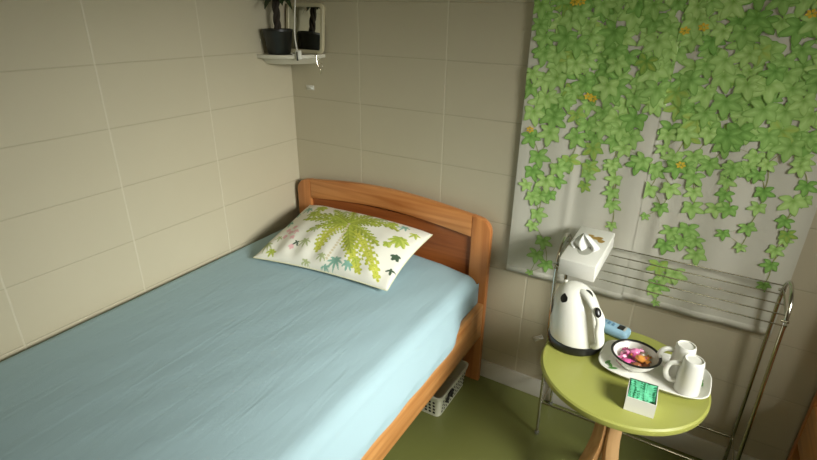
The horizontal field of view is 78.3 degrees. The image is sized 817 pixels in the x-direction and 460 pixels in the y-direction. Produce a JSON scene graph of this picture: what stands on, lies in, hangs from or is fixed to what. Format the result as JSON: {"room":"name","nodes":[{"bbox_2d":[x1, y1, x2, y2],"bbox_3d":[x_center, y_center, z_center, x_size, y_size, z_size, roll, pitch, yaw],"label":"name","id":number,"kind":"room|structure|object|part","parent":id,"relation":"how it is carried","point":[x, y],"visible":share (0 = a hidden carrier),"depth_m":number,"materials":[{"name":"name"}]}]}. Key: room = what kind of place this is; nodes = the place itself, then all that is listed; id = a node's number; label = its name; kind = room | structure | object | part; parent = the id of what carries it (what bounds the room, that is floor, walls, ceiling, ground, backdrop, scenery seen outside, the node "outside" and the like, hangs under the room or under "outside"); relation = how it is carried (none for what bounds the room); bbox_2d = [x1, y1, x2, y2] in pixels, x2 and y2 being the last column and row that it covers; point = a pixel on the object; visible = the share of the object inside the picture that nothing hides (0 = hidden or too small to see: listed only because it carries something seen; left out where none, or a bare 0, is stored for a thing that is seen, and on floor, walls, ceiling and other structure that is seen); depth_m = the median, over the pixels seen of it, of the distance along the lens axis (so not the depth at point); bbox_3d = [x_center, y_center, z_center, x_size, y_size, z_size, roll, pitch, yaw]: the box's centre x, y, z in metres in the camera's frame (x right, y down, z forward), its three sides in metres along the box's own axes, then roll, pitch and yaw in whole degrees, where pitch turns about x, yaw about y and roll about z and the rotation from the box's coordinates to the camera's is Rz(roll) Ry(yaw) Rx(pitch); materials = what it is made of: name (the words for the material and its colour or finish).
{"room":"bedroom","nodes":[
{"label":"bedroom","id":0,"kind":"room"},
{"bbox_2d":[0,0,299,361],"bbox_3d":[-1.572,-0.014,0.784,0.100,2.400,4.100,14,27,28],"label":"wall","id":1,"kind":"structure","parent":0,"point":[145,144],"depth_m":1.70,"materials":[{"name":"tile"}]},
{"bbox_2d":[383,375,701,459],"bbox_3d":[-0.157,1.516,0.456,3.500,0.100,4.200,14,27,28],"label":"floor","id":2,"kind":"structure","parent":0,"point":[486,419],"depth_m":1.98,"materials":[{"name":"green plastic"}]},
{"bbox_2d":[298,178,492,459],"bbox_3d":[-0.621,0.531,1.547,1.003,0.819,2.043,14,27,28],"label":"frame","id":3,"kind":"object","parent":2,"relation":"on","point":[461,240],"visible":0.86,"depth_m":2.10,"materials":[{"name":"brown wood"}]},
{"bbox_2d":[0,229,478,459],"bbox_3d":[-0.615,0.499,1.560,1.033,0.267,1.931,14,27,28],"label":"mattress","id":4,"kind":"object","parent":3,"relation":"on","point":[238,356],"visible":0.84,"depth_m":1.49,"materials":[{"name":"teal fabric"}]},
{"bbox_2d":[253,205,432,290],"bbox_3d":[-0.287,0.036,2.098,0.683,0.147,0.455,14,27,28],"label":"pillow","id":5,"kind":"object","parent":4,"relation":"on","point":[372,251],"visible":1,"depth_m":2.01,"materials":[{"name":"fabric"}]},
{"bbox_3d":[-0.502,0.108,2.563,0.082,0.786,0.030,14,27,28],"label":"post","id":6,"kind":"part","parent":3,"relation":"part of","materials":[{"name":"brown wood"}]},
{"bbox_3d":[-0.101,-0.124,2.204,0.839,0.127,0.028,14,27,28],"label":"rail","id":7,"kind":"part","parent":3,"relation":"part of","materials":[{"name":"brown wood"}]},
{"bbox_3d":[-0.101,0.073,2.297,0.839,0.355,0.010,14,27,28],"label":"panel","id":8,"kind":"part","parent":3,"relation":"part of","materials":[{"name":"brown wood"}]},
{"bbox_3d":[-0.204,0.713,1.358,0.028,0.161,1.977,14,27,28],"label":"rail","id":9,"kind":"part","parent":3,"relation":"part of","materials":[{"name":"brown wood"}]},
{"bbox_3d":[0.289,0.307,2.136,0.082,0.786,0.030,14,27,28],"label":"post","id":10,"kind":"part","parent":3,"relation":"part of","materials":[{"name":"brown wood"}]},
{"bbox_2d":[422,360,468,416],"bbox_3d":[0.078,0.651,2.188,0.308,0.108,0.276,14,27,28],"label":"basket","id":11,"kind":"object","parent":2,"relation":"on","point":[444,395],"visible":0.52,"depth_m":2.14,"materials":[{"name":"beige plastic"}]},
{"bbox_3d":[0.170,0.676,2.057,0.018,0.046,0.051,14,27,28],"label":"rim handle","id":12,"kind":"part","parent":11,"relation":"part of","materials":[{"name":"black"}]},
{"bbox_2d":[540,331,710,459],"bbox_3d":[0.634,0.670,1.608,0.472,0.546,0.472,14,27,28],"label":"side table","id":13,"kind":"object","parent":2,"relation":"on","point":[587,387],"visible":0.69,"depth_m":1.41,"materials":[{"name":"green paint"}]},
{"bbox_2d":[548,279,604,356],"bbox_3d":[0.542,0.270,1.586,0.181,0.201,0.170,14,27,28],"label":"kettle","id":14,"kind":"object","parent":13,"relation":"on","point":[577,319],"visible":1,"depth_m":1.54,"materials":[{"name":"white plastic"}]},
{"bbox_2d":[560,293,567,302],"bbox_3d":[0.479,0.210,1.547,0.014,0.025,0.025,-6,24,-15],"label":"light","id":15,"kind":"object","parent":14,"relation":"attached to","point":[563,296],"depth_m":1.55,"materials":[{"name":"black plastic"}]},
{"bbox_3d":[0.551,0.276,1.538,0.033,0.166,0.131,-10,26,-24],"label":"handle","id":16,"kind":"part","parent":14,"relation":"part of","materials":[{"name":"white plastic"}]},
{"bbox_2d":[595,307,601,317],"bbox_3d":[0.562,0.246,1.486,0.021,0.029,0.021,14,27,28],"label":"switch","id":17,"kind":"object","parent":14,"relation":"attached to","point":[598,312],"depth_m":1.48,"materials":[{"name":"black plastic"}]},
{"bbox_3d":[0.540,0.699,1.595,0.145,0.500,0.145,14,27,28],"label":"leg","id":18,"kind":"part","parent":13,"relation":"part of","materials":[{"name":"brown wood"}]},
{"bbox_3d":[0.645,0.730,1.530,0.044,0.500,0.168,-2,24,-7],"label":"leg","id":19,"kind":"part","parent":13,"relation":"part of","materials":[{"name":"brown wood"}]},
{"bbox_2d":[604,318,630,338],"bbox_3d":[0.679,0.328,1.666,0.106,0.035,0.052,21,31,38],"label":"remote control","id":20,"kind":"object","parent":13,"relation":"on","point":[614,329],"visible":0.8,"depth_m":1.64,"materials":[{"name":"blue plastic"}]},
{"bbox_2d":[623,377,658,418],"bbox_3d":[0.628,0.452,1.354,0.074,0.056,0.072,13,26,25],"label":"box","id":21,"kind":"object","parent":13,"relation":"on","point":[631,404],"visible":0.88,"depth_m":1.33,"materials":[{"name":"white cardboard"}]},
{"bbox_2d":[628,393,654,403],"bbox_3d":[0.617,0.465,1.336,0.065,0.043,0.017,13,26,25],"label":"packet","id":22,"kind":"object","parent":21,"relation":"in","point":[632,395],"visible":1,"depth_m":1.33,"materials":[{"name":"green paper"}]},
{"bbox_2d":[628,387,655,397],"bbox_3d":[0.626,0.456,1.351,0.065,0.049,0.018,13,26,25],"label":"packet","id":23,"kind":"object","parent":21,"relation":"in","point":[631,388],"visible":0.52,"depth_m":1.35,"materials":[{"name":"green paper"}]},
{"bbox_2d":[629,390,655,399],"bbox_3d":[0.621,0.460,1.343,0.065,0.046,0.017,13,26,25],"label":"packet","id":24,"kind":"object","parent":21,"relation":"in","point":[630,391],"visible":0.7,"depth_m":1.34,"materials":[{"name":"green paper"}]},
{"bbox_2d":[628,382,656,392],"bbox_3d":[0.634,0.448,1.363,0.065,0.053,0.017,13,26,25],"label":"packet","id":25,"kind":"object","parent":21,"relation":"in","point":[646,387],"visible":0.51,"depth_m":1.36,"materials":[{"name":"green paper"}]},
{"bbox_2d":[630,384,656,394],"bbox_3d":[0.629,0.451,1.356,0.065,0.053,0.016,13,26,25],"label":"packet","id":26,"kind":"object","parent":21,"relation":"in","point":[631,385],"visible":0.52,"depth_m":1.35,"materials":[{"name":"green paper"}]},
{"bbox_2d":[630,379,656,388],"bbox_3d":[0.638,0.444,1.371,0.065,0.055,0.018,13,26,25],"label":"packet","id":27,"kind":"object","parent":21,"relation":"in","point":[632,380],"visible":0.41,"depth_m":1.37,"materials":[{"name":"green paper"}]},
{"bbox_2d":[599,340,711,398],"bbox_3d":[0.726,0.414,1.490,0.302,0.020,0.188,15,27,29],"label":"tray","id":28,"kind":"object","parent":13,"relation":"on","point":[607,359],"visible":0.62,"depth_m":1.47,"materials":[{"name":"white ceramic"}]},
{"bbox_2d":[611,339,661,371],"bbox_3d":[0.678,0.385,1.503,0.141,0.044,0.141,14,27,28],"label":"bowl","id":29,"kind":"object","parent":28,"relation":"on","point":[616,347],"visible":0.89,"depth_m":1.52,"materials":[{"name":"white ceramic"}]},
{"bbox_2d":[618,350,628,358],"bbox_3d":[0.656,0.378,1.524,0.024,0.018,0.056,21,31,38],"label":"candy","id":30,"kind":"object","parent":29,"relation":"in","point":[623,354],"visible":0.84,"depth_m":1.51,"materials":[{"name":"pink food"}]},
{"bbox_2d":[616,358,635,364],"bbox_3d":[0.648,0.391,1.494,0.056,0.020,0.026,-4,24,-12],"label":"candy","id":31,"kind":"object","parent":29,"relation":"in","point":[627,360],"visible":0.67,"depth_m":1.49,"materials":[{"name":"pink food"}]},
{"bbox_2d":[625,348,644,353],"bbox_3d":[0.682,0.365,1.510,0.056,0.020,0.027,-3,24,-9],"label":"candy","id":32,"kind":"object","parent":29,"relation":"in","point":[633,350],"visible":0.99,"depth_m":1.50,"materials":[{"name":"pink food"}]},
{"bbox_2d":[626,349,646,358],"bbox_3d":[0.680,0.376,1.498,0.024,0.017,0.056,-19,31,-39],"label":"candy","id":33,"kind":"object","parent":29,"relation":"in","point":[633,354],"visible":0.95,"depth_m":1.49,"materials":[{"name":"pink food"}]},
{"bbox_2d":[630,353,649,363],"bbox_3d":[0.685,0.380,1.483,0.025,0.019,0.056,-16,29,-34],"label":"candy","id":34,"kind":"object","parent":29,"relation":"in","point":[640,358],"visible":1,"depth_m":1.48,"materials":[{"name":"orange food"}]},
{"bbox_2d":[636,354,651,363],"bbox_3d":[0.706,0.387,1.500,0.056,0.018,0.024,-13,27,-29],"label":"candy","id":35,"kind":"object","parent":29,"relation":"in","point":[647,356],"visible":0.52,"depth_m":1.50,"materials":[{"name":"orange food"}]},
{"bbox_2d":[642,361,651,366],"bbox_3d":[0.699,0.399,1.477,0.024,0.017,0.056,17,28,32],"label":"candy","id":36,"kind":"object","parent":29,"relation":"in","point":[644,364],"visible":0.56,"depth_m":1.47,"materials":[{"name":"brown food"}]},
{"bbox_2d":[656,340,696,377],"bbox_3d":[0.778,0.374,1.462,0.102,0.106,0.066,9,25,19],"label":"mug","id":37,"kind":"object","parent":28,"relation":"on","point":[682,348],"visible":0.62,"depth_m":1.45,"materials":[{"name":"white ceramic"}]},
{"bbox_3d":[0.750,0.371,1.472,0.042,0.075,0.010,9,25,19],"label":"handle","id":38,"kind":"part","parent":37,"relation":"part of","materials":[{"name":"white ceramic"}]},
{"bbox_2d":[662,354,704,396],"bbox_3d":[0.768,0.400,1.403,0.102,0.106,0.066,11,26,22],"label":"mug","id":39,"kind":"object","parent":28,"relation":"on","point":[688,380],"visible":1,"depth_m":1.38,"materials":[{"name":"white ceramic"}]},
{"bbox_3d":[0.740,0.396,1.415,0.042,0.075,0.010,11,26,22],"label":"handle","id":40,"kind":"part","parent":39,"relation":"part of","materials":[{"name":"white ceramic"}]},
{"bbox_2d":[534,232,793,459],"bbox_3d":[0.821,0.463,1.748,0.674,0.826,0.217,14,27,28],"label":"clothes rack","id":41,"kind":"object","parent":2,"relation":"on","point":[787,312],"visible":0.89,"depth_m":1.60,"materials":[{"name":"silver metal"}]},
{"bbox_3d":[0.552,0.388,1.898,0.032,0.816,0.200,14,27,28],"label":"frame","id":42,"kind":"part","parent":41,"relation":"part of","materials":[{"name":"silver metal"}]},
{"bbox_2d":[558,226,614,281],"bbox_3d":[0.602,0.062,1.685,0.116,0.123,0.237,16,28,30],"label":"tissue box","id":43,"kind":"object","parent":41,"relation":"on","point":[587,252],"visible":1,"depth_m":1.64,"materials":[{"name":"white cardboard"}]},
{"bbox_3d":[1.101,0.527,1.602,0.024,0.816,0.200,14,27,28],"label":"frame","id":44,"kind":"part","parent":41,"relation":"part of","materials":[{"name":"silver metal"}]},
{"bbox_2d":[787,391,816,459],"bbox_3d":[1.200,0.990,0.564,1.003,0.819,2.043,14,27,28],"label":"frame","id":45,"kind":"object","parent":2,"relation":"on","point":[804,447],"visible":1,"depth_m":1.57,"materials":[{"name":"brown wood"}]},
{"bbox_3d":[0.781,0.962,0.826,0.028,0.161,1.977,14,27,28],"label":"rail","id":46,"kind":"part","parent":45,"relation":"part of","materials":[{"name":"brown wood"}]},
{"bbox_2d":[286,0,816,459],"bbox_3d":[0.911,-0.319,1.577,3.300,2.400,0.100,14,27,28],"label":"wall","id":47,"kind":"structure","parent":0,"point":[424,98],"depth_m":1.94,"materials":[{"name":"tile"}]},
{"bbox_2d":[257,52,324,63],"bbox_3d":[-0.495,-0.724,2.125,0.200,0.040,0.200,14,27,28],"label":"corner shelf","id":48,"kind":"object","parent":47,"relation":"attached to","point":[307,58],"visible":0.94,"depth_m":2.11,"materials":[{"name":"white plastic"}]},
{"bbox_2d":[262,0,292,54],"bbox_3d":[-0.533,-0.862,2.037,0.124,0.283,0.153,-8,25,-20],"label":"potted plant","id":49,"kind":"object","parent":48,"relation":"on","point":[278,40],"visible":1,"depth_m":2.04,"materials":[{"name":"brown plant"}]},
{"bbox_3d":[-0.540,-0.783,2.086,0.124,0.099,0.124,14,27,28],"label":"pot","id":50,"kind":"part","parent":49,"relation":"part of","materials":[{"name":"black plastic"}]},
{"bbox_2d":[291,0,301,60],"bbox_3d":[-0.457,-1.127,1.902,0.059,0.920,0.039,14,27,28],"label":"hanging cord","id":51,"kind":"object","parent":48,"relation":"hanging from","point":[298,55],"visible":1,"depth_m":2.05,"materials":[{"name":"beige rubber"}]},
{"bbox_3d":[-0.444,-1.140,1.882,0.029,0.881,0.012,2,24,2],"label":"cord","id":52,"kind":"part","parent":51,"relation":"part of","materials":[{"name":"beige rubber"}]},
{"bbox_2d":[286,3,324,53],"bbox_3d":[-0.441,-0.858,2.137,0.200,0.200,0.034,13,26,26],"label":"mirror","id":53,"kind":"object","parent":48,"relation":"on","point":[309,17],"visible":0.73,"depth_m":2.12,"materials":[{"name":"beige plastic"}]},
{"bbox_3d":[-0.443,-0.857,2.134,0.169,0.169,0.001,13,20,26],"label":"glass","id":54,"kind":"part","parent":53,"relation":"part of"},
{"bbox_2d":[306,85,313,89],"bbox_3d":[-0.444,-0.636,2.245,0.047,0.020,0.017,14,27,28],"label":"hook","id":55,"kind":"object","parent":47,"relation":"attached to","point":[308,87],"visible":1,"depth_m":2.25,"materials":[{"name":"white plastic"}]},
{"bbox_2d":[533,335,543,340],"bbox_3d":[0.534,0.451,2.074,0.046,0.042,0.017,14,27,28],"label":"hook","id":56,"kind":"object","parent":47,"relation":"attached to","point":[540,337],"visible":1,"depth_m":2.08,"materials":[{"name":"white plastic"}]},
{"bbox_2d":[462,359,759,459],"bbox_3d":[0.865,0.759,1.995,3.276,0.088,0.012,14,27,28],"label":"baseboard","id":57,"kind":"structure","parent":47,"relation":"attached to","point":[692,445],"depth_m":1.96,"materials":[{"name":"beige paint"}]},
{"bbox_2d":[506,0,816,336],"bbox_3d":[0.796,-0.417,1.532,1.000,1.468,0.024,14,27,28],"label":"curtain","id":58,"kind":"object","parent":47,"relation":"hanging from","point":[685,131],"visible":1,"depth_m":1.58,"materials":[{"name":"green fabric"}]},
{"bbox_3d":[0.600,-0.456,1.638,0.449,1.448,0.012,14,27,28],"label":"panel","id":59,"kind":"part","parent":58,"relation":"part of","materials":[{"name":"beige fabric"}]},
{"bbox_3d":[0.979,-0.363,1.429,0.452,1.440,0.012,14,27,28],"label":"panel","id":60,"kind":"part","parent":58,"relation":"part of","materials":[{"name":"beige fabric"}]}
]}

